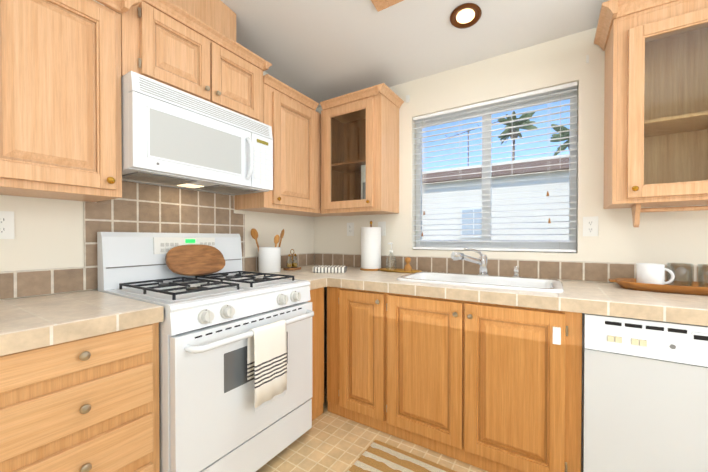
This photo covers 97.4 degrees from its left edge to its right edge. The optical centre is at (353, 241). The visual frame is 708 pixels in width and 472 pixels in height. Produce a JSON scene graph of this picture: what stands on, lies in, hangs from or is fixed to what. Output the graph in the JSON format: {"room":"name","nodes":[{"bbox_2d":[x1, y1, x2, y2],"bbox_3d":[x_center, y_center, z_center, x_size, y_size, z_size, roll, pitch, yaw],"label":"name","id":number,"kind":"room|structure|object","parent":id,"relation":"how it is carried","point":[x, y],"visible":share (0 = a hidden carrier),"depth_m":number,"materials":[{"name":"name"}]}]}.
{"room":"kitchen","nodes":[
{"label":"kitchen","id":0,"kind":"room"},
{"bbox_2d":[0,0,313,299],"bbox_3d":[-1.669,-0.395,1.086,0.140,3.100,4.840,0,1,33],"label":"wall","id":1,"kind":"structure","parent":0,"point":[48,233],"depth_m":1.45,"materials":[{"name":"beige paint"}]},
{"bbox_2d":[0,211,13,238],"bbox_3d":[-1.455,-0.067,1.284,0.008,0.116,0.072,0,1,33],"label":"electrical outlet","id":2,"kind":"object","parent":1,"relation":"attached to","point":[6,224],"visible":1,"depth_m":1.29,"materials":[{"name":"white plastic"}]},
{"bbox_2d":[0,0,140,201],"bbox_3d":[-1.390,-0.632,1.039,0.375,0.885,1.066,0,1,33],"label":"upper cabinet","id":3,"kind":"object","parent":1,"relation":"attached to","point":[60,106],"visible":0.98,"depth_m":1.20,"materials":[{"name":"brown wood"}]},
{"bbox_2d":[0,290,162,334],"bbox_3d":[-1.279,0.276,0.939,0.678,0.060,1.003,0,1,33],"label":"countertop","id":4,"kind":"structure","parent":1,"relation":"attached to","point":[25,314],"depth_m":1.13,"materials":[{"name":"tile"}]},
{"bbox_2d":[0,181,313,299],"bbox_3d":[-1.108,-0.042,1.827,0.008,0.556,2.688,0,1,33],"label":"backsplash","id":5,"kind":"structure","parent":1,"relation":"attached to","point":[138,207],"depth_m":1.71,"materials":[{"name":"tile"}]},
{"bbox_2d":[105,0,271,122],"bbox_3d":[-0.911,-0.956,1.801,0.358,0.430,0.840,0,1,33],"label":"upper cabinet","id":6,"kind":"object","parent":1,"relation":"attached to","point":[169,43],"visible":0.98,"depth_m":1.62,"materials":[{"name":"brown wood"}]},
{"bbox_2d":[121,71,272,195],"bbox_3d":[-0.883,-0.526,1.762,0.452,0.422,0.793,0,1,33],"label":"over-the-range microwave","id":7,"kind":"object","parent":6,"relation":"attached to","point":[174,137],"visible":0.94,"depth_m":1.56,"materials":[{"name":"white metal"}]},
{"bbox_2d":[169,0,235,41],"bbox_3d":[-0.979,-1.326,1.775,0.268,0.306,0.520,0,1,33],"label":"soffit","id":8,"kind":"object","parent":1,"relation":"attached to","point":[219,15],"visible":0.25,"depth_m":1.80,"materials":[{"name":"brown wood"}]},
{"bbox_2d":[234,74,337,216],"bbox_3d":[-0.469,-0.663,2.497,0.358,0.870,0.880,0,1,33],"label":"upper cabinet","id":9,"kind":"object","parent":1,"relation":"attached to","point":[292,117],"visible":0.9,"depth_m":2.25,"materials":[{"name":"brown wood"}]},
{"bbox_2d":[245,269,327,280],"bbox_3d":[-0.515,0.265,2.124,0.690,0.060,0.199,0,1,33],"label":"countertop","id":10,"kind":"structure","parent":1,"relation":"attached to","point":[299,276],"depth_m":2.14,"materials":[{"name":"tile"}]},
{"bbox_2d":[0,278,326,355],"bbox_3d":[-0.719,0.276,1.182,0.003,0.056,2.015,0,1,33],"label":"counter edge","id":11,"kind":"structure","parent":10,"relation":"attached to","point":[16,342],"depth_m":0.97,"materials":[{"name":"tile"}]},
{"bbox_2d":[256,363,487,471],"bbox_3d":[0.118,1.225,0.054,5.000,0.120,5.400,0,1,33],"label":"floor","id":12,"kind":"structure","parent":0,"point":[328,441],"depth_m":1.73,"materials":[{"name":"tile"}]},
{"bbox_2d":[0,322,159,471],"bbox_3d":[-1.273,0.732,0.941,0.692,0.850,1.005,0,1,33],"label":"drawers","id":13,"kind":"object","parent":12,"relation":"on","point":[89,404],"visible":0.9,"depth_m":1.00,"materials":[{"name":"brown wood"}]},
{"bbox_2d":[97,232,313,471],"bbox_3d":[-0.725,0.551,1.665,0.778,1.196,0.795,0,1,33],"label":"range","id":14,"kind":"object","parent":12,"relation":"on","point":[211,419],"visible":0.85,"depth_m":1.43,"materials":[{"name":"white metal"}]},
{"bbox_2d":[165,245,224,275],"bbox_3d":[-0.921,0.109,1.827,0.022,0.196,0.346,-34,-17,28],"label":"cutting board","id":15,"kind":"object","parent":14,"relation":"on","point":[192,260],"visible":0.96,"depth_m":1.80,"materials":[{"name":"brown wood"}]},
{"bbox_2d":[247,320,286,411],"bbox_3d":[-0.405,0.574,1.470,0.055,0.366,0.196,0,1,33],"label":"hanging towel","id":16,"kind":"object","parent":14,"relation":"hanging from","point":[267,358],"visible":0.98,"depth_m":1.44,"materials":[{"name":"white fabric"}]},
{"bbox_2d":[309,287,323,420],"bbox_3d":[-0.528,0.720,2.151,0.643,0.850,0.218,0,1,33],"label":"cabinet filler","id":17,"kind":"object","parent":12,"relation":"on","point":[317,301],"visible":0.27,"depth_m":2.02,"materials":[{"name":"brown wood"}]},
{"bbox_2d":[327,286,398,437],"bbox_3d":[0.203,0.720,2.208,0.518,0.850,0.666,0,1,33],"label":"base cabinet","id":18,"kind":"object","parent":12,"relation":"on","point":[363,325],"depth_m":1.91,"materials":[{"name":"brown wood"}]},
{"bbox_2d":[347,440,456,471],"bbox_3d":[0.726,1.151,0.986,1.880,0.010,0.705,0,1,33],"label":"rug","id":19,"kind":"object","parent":12,"relation":"on","point":[377,456],"visible":1,"depth_m":1.60,"materials":[{"name":"fabric"}]},
{"bbox_2d":[399,294,478,467],"bbox_3d":[0.546,0.722,1.989,0.579,0.850,0.666,0,1,33],"label":"base cabinet","id":20,"kind":"object","parent":12,"relation":"on","point":[439,337],"depth_m":1.65,"materials":[{"name":"brown wood"}]},
{"bbox_2d":[479,302,581,471],"bbox_3d":[0.915,0.724,1.753,0.555,0.850,0.666,0,1,33],"label":"base cabinet","id":21,"kind":"object","parent":12,"relation":"on","point":[488,387],"depth_m":1.43,"materials":[{"name":"brown wood"}]},
{"bbox_2d":[581,313,707,471],"bbox_3d":[1.398,0.728,1.430,0.598,0.846,0.655,0,1,33],"label":"dishwasher","id":22,"kind":"object","parent":12,"relation":"on","point":[644,395],"visible":0.96,"depth_m":1.22,"materials":[{"name":"white metal"}]},
{"bbox_2d":[221,0,608,107],"bbox_3d":[0.164,-1.582,-0.179,4.580,0.751,4.980,0,1,33],"label":"ceiling","id":23,"kind":"structure","parent":0,"point":[318,51],"depth_m":1.99,"materials":[{"name":"white paint"}]},
{"bbox_2d":[371,0,403,11],"bbox_3d":[0.255,-1.392,1.283,0.760,0.131,0.760,0,1,33],"label":"frame","id":24,"kind":"object","parent":23,"relation":"attached to","point":[379,5],"visible":0.94,"depth_m":1.75,"materials":[{"name":"brown wood"}]},
{"bbox_2d":[450,3,481,28],"bbox_3d":[0.646,-1.302,1.804,0.174,0.013,0.174,0,-8,33],"label":"recessed light","id":25,"kind":"object","parent":23,"relation":"in","point":[465,15],"visible":1,"depth_m":1.80,"materials":[{"name":"brown metal"}]},
{"bbox_2d":[314,27,707,362],"bbox_3d":[1.467,-0.402,1.871,4.300,3.100,0.140,0,1,33],"label":"wall","id":26,"kind":"structure","parent":0,"point":[675,237],"depth_m":1.93,"materials":[{"name":"beige paint"}]},
{"bbox_2d":[347,223,353,235],"bbox_3d":[-0.032,-0.105,2.741,0.072,0.116,0.008,0,1,33],"label":"electrical outlet","id":27,"kind":"object","parent":26,"relation":"attached to","point":[350,229],"visible":1,"depth_m":2.74,"materials":[{"name":"white plastic"}]},
{"bbox_2d":[320,83,403,215],"bbox_3d":[0.050,-0.665,2.475,0.590,0.885,0.360,0,1,33],"label":"upper cabinet","id":28,"kind":"object","parent":26,"relation":"attached to","point":[359,152],"visible":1,"depth_m":2.40,"materials":[{"name":"brown wood"}]},
{"bbox_2d":[378,222,385,235],"bbox_3d":[0.229,-0.104,2.574,0.072,0.116,0.010,0,1,33],"label":"light switch","id":29,"kind":"object","parent":26,"relation":"attached to","point":[382,225],"visible":0.79,"depth_m":2.56,"materials":[{"name":"white plastic"}]},
{"bbox_2d":[416,86,577,251],"bbox_3d":[0.955,-0.451,2.239,1.057,1.037,0.040,0,1,33],"label":"window","id":30,"kind":"structure","parent":26,"relation":"in","point":[546,245],"depth_m":2.21,"materials":[{"name":"white plastic"}]},
{"bbox_2d":[413,82,576,251],"bbox_3d":[0.916,-0.451,2.178,1.048,1.030,0.071,0,1,33],"label":"window blinds","id":31,"kind":"object","parent":30,"relation":"attached to","point":[534,95],"visible":0.94,"depth_m":2.12,"materials":[{"name":"white plastic"}]},
{"bbox_2d":[288,265,707,310],"bbox_3d":[0.824,0.268,1.798,3.298,0.060,0.682,0,1,33],"label":"countertop","id":32,"kind":"structure","parent":26,"relation":"attached to","point":[581,290],"depth_m":1.49,"materials":[{"name":"tile"}]},
{"bbox_2d":[251,228,283,272],"bbox_3d":[-0.629,0.069,2.346,0.176,0.328,0.237,0,1,33],"label":"utensil crock","id":33,"kind":"object","parent":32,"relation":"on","point":[269,259],"visible":1,"depth_m":2.28,"materials":[{"name":"white ceramic"}]},
{"bbox_2d":[283,249,300,270],"bbox_3d":[-0.497,0.147,2.508,0.070,0.168,0.130,0,1,33],"label":"caddy","id":34,"kind":"object","parent":32,"relation":"on","point":[291,266],"visible":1,"depth_m":2.49,"materials":[{"name":"brown wood"}]},
{"bbox_2d":[312,265,346,272],"bbox_3d":[-0.182,0.212,2.361,0.250,0.042,0.170,0,1,5],"label":"folded towel","id":35,"kind":"object","parent":32,"relation":"on","point":[329,269],"visible":1,"depth_m":2.28,"materials":[{"name":"white fabric"}]},
{"bbox_2d":[360,221,380,270],"bbox_3d":[0.138,0.033,2.516,0.180,0.396,0.180,0,1,33],"label":"paper towel holder","id":36,"kind":"object","parent":32,"relation":"on","point":[370,248],"visible":0.96,"depth_m":2.44,"materials":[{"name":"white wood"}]},
{"bbox_2d":[379,268,421,272],"bbox_3d":[0.349,0.225,2.366,0.350,0.016,0.140,0,1,33],"label":"tray","id":37,"kind":"object","parent":32,"relation":"on","point":[396,270],"visible":0.69,"depth_m":2.34,"materials":[{"name":"brown wood"}]},
{"bbox_2d":[386,243,395,269],"bbox_3d":[0.287,0.119,2.407,0.080,0.217,0.085,0,1,33],"label":"soap dispenser","id":38,"kind":"object","parent":37,"relation":"on","point":[391,251],"visible":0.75,"depth_m":2.41,"materials":[{"name":"clear glass"}]},
{"bbox_2d":[404,257,411,270],"bbox_3d":[0.404,0.174,2.330,0.058,0.110,0.057,0,1,33],"label":"brush","id":39,"kind":"object","parent":37,"relation":"on","point":[407,267],"visible":0.81,"depth_m":2.31,"materials":[{"name":"brown wood"}]},
{"bbox_2d":[397,272,563,292],"bbox_3d":[0.730,0.326,1.862,0.865,0.204,0.490,0,1,33],"label":"sink","id":40,"kind":"object","parent":32,"relation":"in","point":[520,283],"visible":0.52,"depth_m":1.86,"materials":[{"name":"white ceramic"}]},
{"bbox_2d":[451,248,519,277],"bbox_3d":[0.819,0.133,1.950,0.381,0.179,0.200,0,1,33],"label":"faucet","id":41,"kind":"object","parent":32,"relation":"on","point":[481,262],"visible":1,"depth_m":1.99,"materials":[{"name":"silver metal"}]},
{"bbox_2d":[327,278,707,325],"bbox_3d":[0.927,0.274,1.329,2.619,0.056,0.003,0,1,33],"label":"counter edge","id":42,"kind":"structure","parent":32,"relation":"attached to","point":[672,315],"depth_m":1.38,"materials":[{"name":"tile"}]},
{"bbox_2d":[609,278,707,295],"bbox_3d":[1.557,0.221,1.499,0.510,0.040,0.248,0,1,33],"label":"wood tray","id":43,"kind":"object","parent":32,"relation":"on","point":[632,284],"visible":0.9,"depth_m":1.47,"materials":[{"name":"brown wood"}]},
{"bbox_2d":[636,263,674,284],"bbox_3d":[1.496,0.171,1.549,0.136,0.115,0.104,0,1,33],"label":"mug","id":44,"kind":"object","parent":43,"relation":"on","point":[651,273],"visible":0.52,"depth_m":1.52,"materials":[{"name":"white ceramic"}]},
{"bbox_2d":[665,263,692,285],"bbox_3d":[1.574,0.168,1.523,0.120,0.120,0.090,0,1,33],"label":"glass mug","id":45,"kind":"object","parent":43,"relation":"on","point":[683,272],"visible":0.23,"depth_m":1.50,"materials":[{"name":"clear glass"}]},
{"bbox_2d":[698,264,707,286],"bbox_3d":[1.668,0.169,1.427,0.123,0.120,0.090,0,1,33],"label":"glass mug","id":46,"kind":"object","parent":43,"relation":"on","point":[704,274],"visible":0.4,"depth_m":1.45,"materials":[{"name":"clear glass"}]},
{"bbox_2d":[314,253,707,282],"bbox_3d":[1.010,0.176,2.078,3.288,0.116,0.008,0,1,33],"label":"backsplash","id":47,"kind":"structure","parent":26,"relation":"attached to","point":[582,271],"depth_m":2.02,"materials":[{"name":"tile"}]},
{"bbox_2d":[583,216,597,235],"bbox_3d":[1.392,-0.087,1.832,0.072,0.116,0.008,0,1,33],"label":"electrical outlet","id":48,"kind":"object","parent":26,"relation":"attached to","point":[590,226],"visible":1,"depth_m":1.83,"materials":[{"name":"white plastic"}]},
{"bbox_2d":[594,0,707,226],"bbox_3d":[1.719,-0.616,1.410,0.980,1.094,0.358,0,1,33],"label":"upper cabinet","id":49,"kind":"object","parent":26,"relation":"attached to","point":[656,109],"visible":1,"depth_m":1.52,"materials":[{"name":"brown wood"}]},
{"label":"outside","id":50,"kind":"structure","parent":0,"visible":0},
{"bbox_3d":[20.032,1.010,25.654,70.000,0.130,59.810,0,1,33],"label":"ground","id":51,"kind":"structure","parent":50,"visible":0},
{"bbox_2d":[422,121,568,241],"bbox_3d":[5.919,-0.828,7.258,22.400,3.851,5.380,0,1,33],"label":"neighbouring house","id":52,"kind":"structure","parent":51,"relation":"on","point":[438,191],"depth_m":6.16,"materials":[{"name":"white"}]},
{"bbox_2d":[498,111,537,159],"bbox_3d":[15.030,-5.360,28.610,3.195,12.521,3.754,0,1,33],"label":"palm tree","id":53,"kind":"object","parent":51,"relation":"on","point":[517,129],"depth_m":28.36,"materials":[{"name":"green plant"}]},
{"bbox_2d":[550,124,569,155],"bbox_3d":[16.967,-4.186,23.916,3.292,10.261,3.336,0,1,33],"label":"palm tree","id":54,"kind":"object","parent":51,"relation":"on","point":[564,134],"depth_m":24.04,"materials":[{"name":"green plant"}]}
]}

